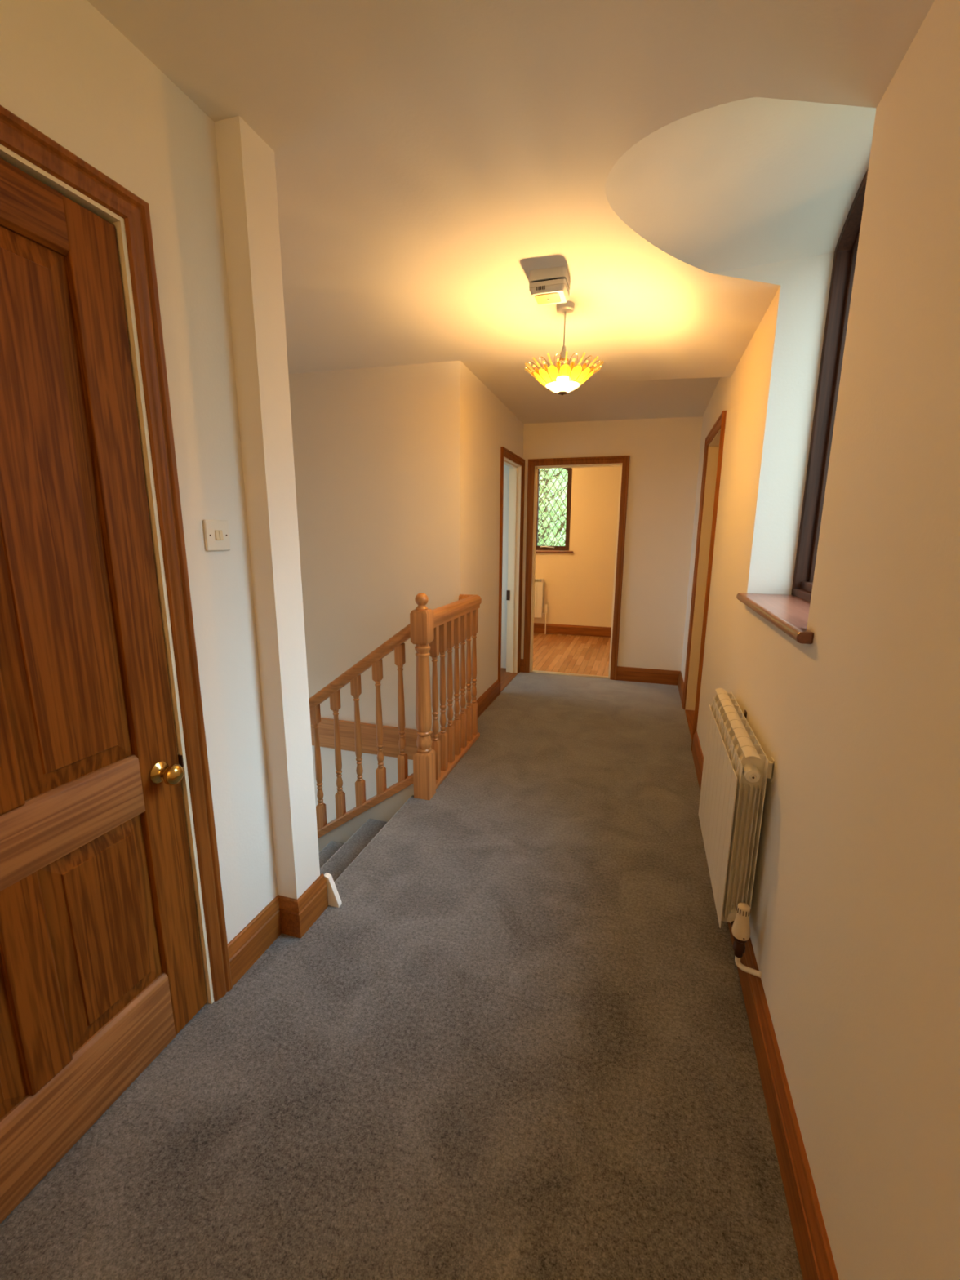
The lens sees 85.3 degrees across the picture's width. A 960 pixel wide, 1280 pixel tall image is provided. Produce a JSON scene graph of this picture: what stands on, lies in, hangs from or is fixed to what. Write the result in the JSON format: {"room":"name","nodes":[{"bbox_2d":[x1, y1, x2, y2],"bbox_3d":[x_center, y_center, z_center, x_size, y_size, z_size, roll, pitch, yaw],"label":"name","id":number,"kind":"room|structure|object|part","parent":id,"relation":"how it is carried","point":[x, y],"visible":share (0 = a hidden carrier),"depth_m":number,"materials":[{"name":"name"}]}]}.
{"room":"upstairs hallway landing","nodes":[
{"label":"upstairs hallway landing","id":0,"kind":"room"},
{"bbox_2d":[0,0,277,943],"bbox_3d":[-1.211,0.003,0.202,0.100,3.100,3.056,4,12,17],"label":"wall","id":1,"kind":"structure","parent":0,"point":[67,72],"depth_m":1.37,"materials":[{"name":"white paint"}]},
{"bbox_2d":[0,105,232,1223],"bbox_3d":[-0.950,0.129,0.987,0.160,2.141,0.947,4,12,17],"label":"door","id":2,"kind":"structure","parent":1,"relation":"in","point":[113,935],"depth_m":1.16,"materials":[{"name":"brown wood"}]},
{"bbox_3d":[-1.005,0.760,0.952,0.024,0.498,0.260,4,12,17],"label":"panel","id":3,"kind":"part","parent":2,"relation":"part of","materials":[{"name":"brown wood"}]},
{"bbox_3d":[-0.951,-0.794,0.798,0.040,0.110,0.582,4,12,17],"label":"rail","id":4,"kind":"part","parent":2,"relation":"part of","materials":[{"name":"brown wood"}]},
{"bbox_3d":[-0.900,-0.231,1.075,0.024,1.115,0.260,4,12,17],"label":"panel","id":5,"kind":"part","parent":2,"relation":"part of","materials":[{"name":"brown wood"}]},
{"bbox_3d":[-0.958,0.415,1.046,0.040,0.152,0.582,4,12,17],"label":"rail","id":6,"kind":"part","parent":2,"relation":"part of","materials":[{"name":"brown wood"}]},
{"bbox_3d":[-0.961,1.068,1.179,0.040,0.208,0.582,4,12,17],"label":"rail","id":7,"kind":"part","parent":2,"relation":"part of","materials":[{"name":"brown wood"}]},
{"bbox_3d":[-0.906,0.696,1.265,0.024,0.498,0.260,4,12,17],"label":"panel","id":8,"kind":"part","parent":2,"relation":"part of","materials":[{"name":"brown wood"}]},
{"bbox_3d":[-0.805,0.347,1.349,0.066,0.056,0.056,4,12,17],"label":"knob","id":9,"kind":"part","parent":2,"relation":"part of","materials":[{"name":"gold metal"}]},
{"bbox_3d":[-0.814,0.328,1.423,0.015,0.033,0.014,4,12,17],"label":"strike plate","id":10,"kind":"part","parent":2,"relation":"part of","materials":[{"name":"brown metal"}]},
{"bbox_2d":[203,519,230,551],"bbox_3d":[-0.743,-0.297,1.477,0.013,0.086,0.086,4,12,17],"label":"light switch","id":11,"kind":"object","parent":1,"relation":"attached to","point":[216,533],"visible":1,"depth_m":1.47,"materials":[{"name":"white plastic"}]},
{"bbox_2d":[227,873,328,986],"bbox_3d":[-0.688,0.986,1.800,0.099,0.137,0.410,4,12,17],"label":"baseboard","id":12,"kind":"structure","parent":1,"relation":"attached to","point":[291,917],"depth_m":1.82,"materials":[{"name":"brown wood"}]},
{"bbox_2d":[214,115,319,899],"bbox_3d":[-1.750,0.857,2.244,2.365,5.600,0.138,4,12,17],"label":"wall","id":13,"kind":"structure","parent":0,"point":[246,170],"depth_m":1.58,"materials":[{"name":"white paint"}]},
{"bbox_2d":[288,360,465,822],"bbox_3d":[-1.211,0.485,4.071,2.285,5.600,0.100,4,12,17],"label":"wall","id":14,"kind":"structure","parent":0,"point":[379,453],"depth_m":3.60,"materials":[{"name":"white paint"}]},
{"bbox_2d":[310,717,440,759],"bbox_3d":[-1.176,0.724,4.040,2.300,0.235,0.028,4,12,17],"label":"trim","id":15,"kind":"structure","parent":14,"relation":"attached to","point":[391,737],"depth_m":3.93,"materials":[{"name":"brown wood"}]},
{"bbox_2d":[0,632,803,1279],"bbox_3d":[0.131,0.875,3.204,3.900,0.200,8.940,4,12,17],"label":"floor","id":16,"kind":"structure","parent":0,"point":[517,1043],"depth_m":1.38,"materials":[{"name":"grey carpet"}]},
{"bbox_2d":[324,872,342,907],"bbox_3d":[-0.564,0.955,1.989,0.062,0.124,0.022,4,12,17],"label":"block","id":17,"kind":"object","parent":16,"relation":"on","point":[334,899],"visible":0.8,"depth_m":1.98,"materials":[{"name":"white wood"}]},
{"bbox_2d":[318,818,387,881],"bbox_3d":[-1.505,1.808,2.915,2.078,1.550,0.900,4,12,17],"label":"staircase","id":18,"kind":"structure","parent":16,"relation":"attached to","point":[335,858],"depth_m":2.73,"materials":[{"name":"grey carpet"}]},
{"bbox_2d":[309,592,481,853],"bbox_3d":[-1.260,1.093,3.659,2.370,3.034,0.960,4,12,17],"label":"banister","id":19,"kind":"object","parent":16,"relation":"on","point":[448,625],"visible":0.52,"depth_m":2.91,"materials":[{"name":"brown wood"}]},
{"bbox_3d":[-1.429,0.683,3.165,2.280,1.748,0.066,4,12,17],"label":"handrail","id":20,"kind":"part","parent":19,"relation":"part of","materials":[{"name":"brown wood"}]},
{"bbox_3d":[-0.297,0.454,2.758,0.091,1.240,0.091,4,12,17],"label":"newel post","id":21,"kind":"part","parent":19,"relation":"part of","materials":[{"name":"brown wood"}]},
{"bbox_3d":[-0.187,-0.182,3.106,0.140,0.088,0.872,4,12,17],"label":"handrail","id":22,"kind":"part","parent":19,"relation":"part of","materials":[{"name":"brown wood"}]},
{"bbox_3d":[-0.159,0.745,3.276,0.066,0.030,0.854,4,12,17],"label":"rail","id":23,"kind":"part","parent":19,"relation":"part of","materials":[{"name":"brown wood"}]},
{"bbox_2d":[465,365,524,708],"bbox_3d":[0.121,-0.848,4.388,0.100,3.100,1.795,4,12,17],"label":"wall","id":24,"kind":"structure","parent":0,"point":[491,425],"depth_m":3.96,"materials":[{"name":"white paint"}]},
{"bbox_2d":[475,679,499,718],"bbox_3d":[0.020,0.507,4.155,0.019,0.137,0.963,4,12,17],"label":"baseboard","id":25,"kind":"structure","parent":24,"relation":"attached to","point":[492,692],"depth_m":4.28,"materials":[{"name":"brown wood"}]},
{"bbox_2d":[497,446,524,693],"bbox_3d":[0.235,-0.616,4.812,0.144,2.096,0.809,4,12,17],"label":"door","id":26,"kind":"structure","parent":24,"relation":"in","point":[516,464],"depth_m":5.06,"materials":[{"name":"brown wood"}]},
{"bbox_3d":[0.281,-0.446,5.193,0.034,0.100,0.006,4,12,17],"label":"strike plate","id":27,"kind":"part","parent":26,"relation":"part of","materials":[{"name":"brown metal"}]},
{"bbox_2d":[501,464,509,668],"bbox_3d":[-0.369,-0.891,5.580,1.535,2.700,0.160,4,12,17],"label":"wall","id":28,"kind":"structure","parent":0,"point":[506,468],"depth_m":5.32,"materials":[{"name":"white paint"}]},
{"bbox_2d":[87,0,934,423],"bbox_3d":[-0.931,-1.615,1.828,3.850,0.680,6.880,4,12,17],"label":"ceiling","id":29,"kind":"structure","parent":0,"point":[431,156],"depth_m":1.49,"materials":[{"name":"white paint"}]},
{"bbox_2d":[528,266,570,306],"bbox_3d":[0.293,-1.481,2.187,0.152,0.098,0.144,4,12,17],"label":"smoke detector","id":30,"kind":"object","parent":29,"relation":"attached to","point":[549,286],"visible":0.99,"depth_m":2.13,"materials":[{"name":"white plastic"}]},
{"bbox_3d":[0.293,-1.506,2.182,0.152,0.046,0.144,4,12,17],"label":"plate","id":31,"kind":"part","parent":30,"relation":"part of","materials":[{"name":"white plastic"}]},
{"bbox_2d":[525,300,601,395],"bbox_3d":[0.398,-1.376,2.469,0.378,0.404,0.369,4,12,17],"label":"pendant lamp","id":32,"kind":"object","parent":29,"relation":"hanging from","point":[562,380],"visible":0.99,"depth_m":2.46,"materials":[{"name":"yellow glass"}]},
{"bbox_3d":[0.397,-1.223,2.500,0.169,0.003,0.169,4,12,17],"label":"lamp shade","id":33,"kind":"part","parent":32,"relation":"part of","materials":[{"name":"white glass"}]},
{"bbox_3d":[0.398,-1.280,2.489,0.056,0.051,0.056,4,12,17],"label":"bulb","id":34,"kind":"part","parent":32,"relation":"part of","materials":[{"name":"yellow glass"}]},
{"bbox_3d":[0.398,-1.460,2.452,0.007,0.156,0.006,4,12,17],"label":"cord","id":35,"kind":"part","parent":32,"relation":"part of","materials":[{"name":"white plastic"}]},
{"bbox_2d":[533,466,620,637],"bbox_3d":[1.725,-1.244,7.108,3.600,2.800,0.200,4,12,17],"label":"wall","id":36,"kind":"structure","parent":0,"point":[579,584],"depth_m":7.12,"materials":[{"name":"beige paint"}]},
{"bbox_2d":[533,578,546,634],"bbox_3d":[0.616,-0.488,7.434,0.691,0.784,0.082,4,12,17],"label":"radiator","id":37,"kind":"object","parent":36,"relation":"attached to","point":[539,586],"visible":0.25,"depth_m":7.32,"materials":[{"name":"white metal"}]},
{"bbox_2d":[535,467,573,552],"bbox_3d":[0.803,-1.853,7.204,1.025,1.265,0.138,4,12,17],"label":"window","id":38,"kind":"structure","parent":36,"relation":"in","point":[539,548],"depth_m":7.17,"materials":[{"name":"brown wood"}]},
{"bbox_3d":[0.790,-1.240,7.296,1.025,0.026,0.068,4,12,17],"label":"sill","id":39,"kind":"part","parent":38,"relation":"part of","materials":[{"name":"brown wood"}]},
{"bbox_2d":[533,622,611,637],"bbox_3d":[1.687,-0.115,7.233,3.400,0.137,0.019,4,12,17],"label":"baseboard","id":40,"kind":"structure","parent":36,"relation":"attached to","point":[596,631],"depth_m":7.34,"materials":[{"name":"brown wood"}]},
{"bbox_2d":[520,416,702,671],"bbox_3d":[1.245,-0.950,4.916,1.925,3.100,0.100,4,12,17],"label":"wall","id":41,"kind":"structure","parent":0,"point":[664,453],"depth_m":4.77,"materials":[{"name":"white paint"}]},
{"bbox_2d":[520,658,523,672],"bbox_3d":[0.425,0.262,5.360,0.059,0.137,0.019,4,12,17],"label":"baseboard","id":42,"kind":"structure","parent":41,"relation":"attached to","point":[522,660],"depth_m":5.35,"materials":[{"name":"brown wood"}]},
{"bbox_2d":[523,455,630,679],"bbox_3d":[0.912,-0.574,5.091,0.929,2.289,0.132,4,12,17],"label":"door","id":43,"kind":"structure","parent":41,"relation":"in","point":[623,461],"depth_m":4.99,"materials":[{"name":"brown wood"}]},
{"bbox_2d":[616,666,684,705],"bbox_3d":[1.515,0.405,4.694,0.584,0.137,0.670,4,12,17],"label":"baseboard","id":44,"kind":"structure","parent":41,"relation":"attached to","point":[624,673],"depth_m":4.98,"materials":[{"name":"brown wood"}]},
{"bbox_2d":[680,0,959,1279],"bbox_3d":[1.075,-0.271,1.474,0.360,3.150,6.900,4,12,17],"label":"wall","id":45,"kind":"structure","parent":0,"point":[855,915],"depth_m":0.94,"materials":[{"name":"white paint"}]},
{"bbox_2d":[681,410,726,750],"bbox_3d":[1.671,-0.353,3.625,0.282,2.153,0.927,4,12,17],"label":"door","id":46,"kind":"structure","parent":45,"relation":"in","point":[714,441],"depth_m":3.93,"materials":[{"name":"brown wood"}]},
{"bbox_2d":[697,688,774,977],"bbox_3d":[0.888,0.595,1.836,0.105,0.645,0.828,4,12,17],"label":"radiator","id":47,"kind":"object","parent":45,"relation":"attached to","point":[736,769],"visible":1,"depth_m":1.62,"materials":[{"name":"white metal"}]},
{"bbox_2d":[691,730,839,1279],"bbox_3d":[0.645,1.146,1.032,0.019,0.147,5.080,4,12,17],"label":"baseboard","id":48,"kind":"structure","parent":45,"relation":"attached to","point":[816,1261],"depth_m":1.16,"materials":[{"name":"brown wood"}]},
{"bbox_2d":[736,167,868,644],"bbox_3d":[1.089,-0.722,1.490,0.391,1.343,0.900,4,12,17],"label":"window","id":49,"kind":"structure","parent":45,"relation":"in","point":[789,614],"depth_m":1.83,"materials":[{"name":"brown wood"}]},
{"bbox_3d":[0.993,-0.085,1.650,0.198,0.030,0.900,4,12,17],"label":"sill","id":50,"kind":"part","parent":49,"relation":"part of","materials":[{"name":"brown wood"}]},
{"bbox_3d":[1.148,-0.130,1.619,0.078,0.036,0.778,4,12,17],"label":"rail","id":51,"kind":"part","parent":49,"relation":"part of","materials":[{"name":"brown wood"}]},
{"bbox_3d":[1.188,-0.733,1.483,0.199,1.317,0.838,4,12,17],"label":"frame","id":52,"kind":"part","parent":49,"relation":"part of","materials":[{"name":"brown wood"}]},
{"bbox_3d":[1.205,-0.732,1.478,0.144,1.261,0.782,4,12,17],"label":"sash","id":53,"kind":"part","parent":49,"relation":"part of","materials":[{"name":"brown wood"}]},
{"label":"outside","id":54,"kind":"structure","parent":0,"visible":0},
{"bbox_3d":[7.065,-0.389,23.113,60.000,0.150,32.400,4,12,17],"label":"ground","id":55,"kind":"structure","parent":54,"visible":0},
{"bbox_2d":[537,467,568,546],"bbox_3d":[1.243,-1.562,10.622,3.035,7.213,3.050,7,13,29],"label":"tree","id":56,"kind":"object","parent":55,"relation":"on","point":[550,472],"visible":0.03,"depth_m":9.43,"materials":[{"name":"green plant"}]},
{"bbox_2d":[547,468,565,546],"bbox_3d":[1.580,-2.948,14.510,4.410,8.369,4.451,4,12,17],"label":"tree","id":57,"kind":"object","parent":55,"relation":"on","point":[554,468],"visible":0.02,"depth_m":13.89,"materials":[{"name":"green plant"}]}
]}

